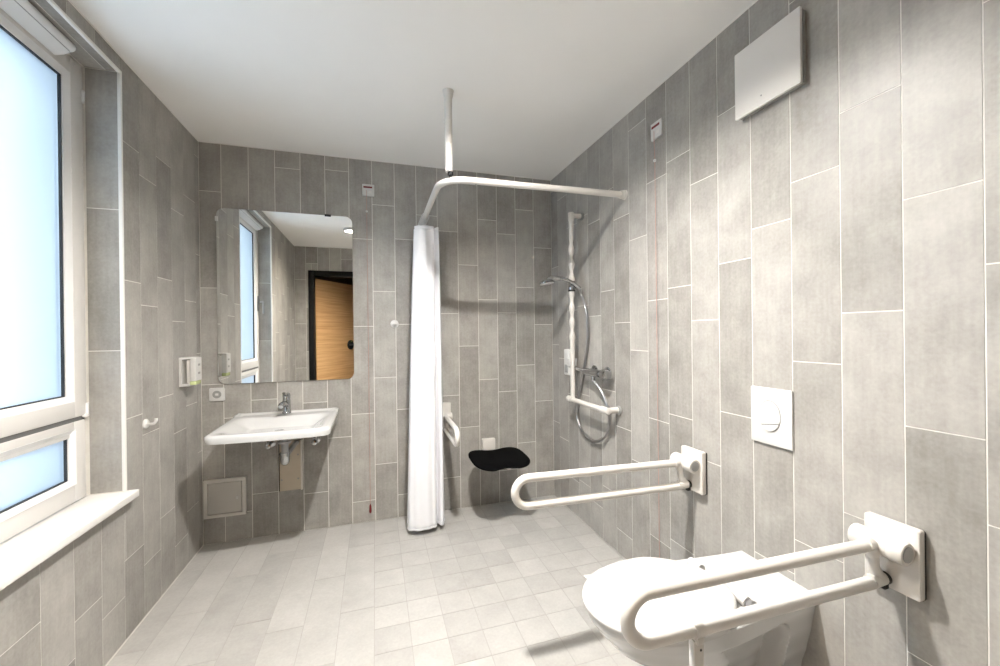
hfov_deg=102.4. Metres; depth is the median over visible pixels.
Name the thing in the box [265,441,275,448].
angle valve
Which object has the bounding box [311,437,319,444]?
angle valve
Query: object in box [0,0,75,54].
blind cassette
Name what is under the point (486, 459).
shower seat
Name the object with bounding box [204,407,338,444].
basin
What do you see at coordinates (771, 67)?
ventilation unit
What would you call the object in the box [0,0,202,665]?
wall
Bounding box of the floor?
[107,495,643,665]
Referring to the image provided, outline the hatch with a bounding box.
[203,476,246,518]
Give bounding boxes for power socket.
[209,388,224,400]
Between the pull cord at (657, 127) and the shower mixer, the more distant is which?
the shower mixer
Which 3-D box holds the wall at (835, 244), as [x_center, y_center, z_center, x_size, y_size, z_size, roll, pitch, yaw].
[0.949,0.034,1.740,0.120,2.529,3.358,-1,0,-17]
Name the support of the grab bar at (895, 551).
attached to the wall at (835, 244)
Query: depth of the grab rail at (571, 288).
2.71 m
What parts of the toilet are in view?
lid, hinge post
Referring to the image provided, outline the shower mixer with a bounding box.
[575,365,611,380]
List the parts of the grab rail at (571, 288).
cross rail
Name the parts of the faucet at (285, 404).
spout, lever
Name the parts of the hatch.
door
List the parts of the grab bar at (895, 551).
leg, wall plate, backing plate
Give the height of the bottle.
0.132 m
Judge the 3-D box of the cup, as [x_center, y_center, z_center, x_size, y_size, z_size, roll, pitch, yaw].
[-1.296,0.759,2.423,0.058,0.079,0.058,-1,0,-17]
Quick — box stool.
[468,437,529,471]
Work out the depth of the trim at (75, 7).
1.77 m
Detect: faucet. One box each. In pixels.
[278,392,290,413]
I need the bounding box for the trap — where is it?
[278,440,298,465]
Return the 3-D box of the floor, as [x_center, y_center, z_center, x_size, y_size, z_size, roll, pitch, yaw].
[-0.355,1.389,1.331,2.884,0.150,3.398,-1,0,-17]
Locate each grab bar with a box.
[443,402,459,446]
[511,445,707,509]
[620,511,926,665]
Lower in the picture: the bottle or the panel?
the panel
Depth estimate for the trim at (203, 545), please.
1.91 m
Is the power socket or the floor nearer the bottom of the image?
the floor
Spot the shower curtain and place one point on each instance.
(425, 506)
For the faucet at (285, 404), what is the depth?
2.55 m
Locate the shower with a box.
[539,275,610,442]
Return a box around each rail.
[419,88,627,224]
[566,212,621,414]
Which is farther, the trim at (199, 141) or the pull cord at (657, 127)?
the trim at (199, 141)
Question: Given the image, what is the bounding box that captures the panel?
[278,439,302,490]
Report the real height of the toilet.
0.346 m
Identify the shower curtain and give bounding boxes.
[407,214,444,530]
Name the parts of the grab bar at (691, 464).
wall plate, backing plate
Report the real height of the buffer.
0.056 m
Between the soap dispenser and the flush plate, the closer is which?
the flush plate
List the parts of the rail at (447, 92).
ceiling post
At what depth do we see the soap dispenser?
2.25 m
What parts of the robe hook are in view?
hook arm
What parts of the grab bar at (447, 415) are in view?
wall plate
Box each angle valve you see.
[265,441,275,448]
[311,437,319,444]
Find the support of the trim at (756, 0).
attached to the wall at (835, 244)
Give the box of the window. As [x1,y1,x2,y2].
[0,0,138,590]
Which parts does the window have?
pane, pane, frame, sash, fixed frame, sill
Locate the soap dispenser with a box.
[179,357,201,386]
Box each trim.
[68,0,198,141]
[105,545,203,665]
[199,141,549,180]
[550,0,757,180]
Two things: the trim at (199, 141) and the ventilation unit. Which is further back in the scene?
the trim at (199, 141)
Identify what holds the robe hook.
attached to the wall at (79, 605)
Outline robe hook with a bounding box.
[142,418,157,428]
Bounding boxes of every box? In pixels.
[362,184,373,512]
[564,349,576,374]
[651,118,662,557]
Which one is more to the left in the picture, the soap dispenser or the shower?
the soap dispenser
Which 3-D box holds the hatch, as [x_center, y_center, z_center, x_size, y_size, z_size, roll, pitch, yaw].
[-1.738,1.041,2.543,0.231,0.239,0.021,-1,0,-17]
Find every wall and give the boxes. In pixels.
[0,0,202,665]
[198,142,553,544]
[551,0,999,665]
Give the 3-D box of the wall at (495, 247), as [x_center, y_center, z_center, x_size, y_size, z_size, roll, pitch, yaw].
[-0.743,0.051,2.929,2.604,2.529,0.120,-1,0,-17]
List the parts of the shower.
handle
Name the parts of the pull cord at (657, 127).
pull cord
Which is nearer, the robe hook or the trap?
the robe hook
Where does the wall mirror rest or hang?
attached to the wall at (495, 247)
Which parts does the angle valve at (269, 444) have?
knob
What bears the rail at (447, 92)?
hanging from the ceiling
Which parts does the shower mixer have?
temperature knob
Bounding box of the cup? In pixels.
[280,451,289,465]
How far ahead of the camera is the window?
1.50 m
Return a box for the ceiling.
[70,0,755,179]
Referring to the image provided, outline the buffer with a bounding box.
[390,320,398,327]
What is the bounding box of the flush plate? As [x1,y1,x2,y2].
[751,386,793,450]
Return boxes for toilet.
[582,551,814,665]
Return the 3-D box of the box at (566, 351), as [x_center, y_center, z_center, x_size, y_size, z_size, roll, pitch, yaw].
[0.480,0.201,2.763,0.049,0.178,0.104,-1,0,-17]
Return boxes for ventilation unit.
[735,6,805,120]
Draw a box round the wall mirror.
[215,208,353,383]
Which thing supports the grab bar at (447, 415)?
attached to the wall at (495, 247)
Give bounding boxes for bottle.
[186,360,189,383]
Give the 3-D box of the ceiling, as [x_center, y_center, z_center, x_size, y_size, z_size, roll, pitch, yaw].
[-0.386,-1.290,1.327,2.884,0.150,3.398,-1,0,-17]
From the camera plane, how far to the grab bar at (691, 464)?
1.69 m

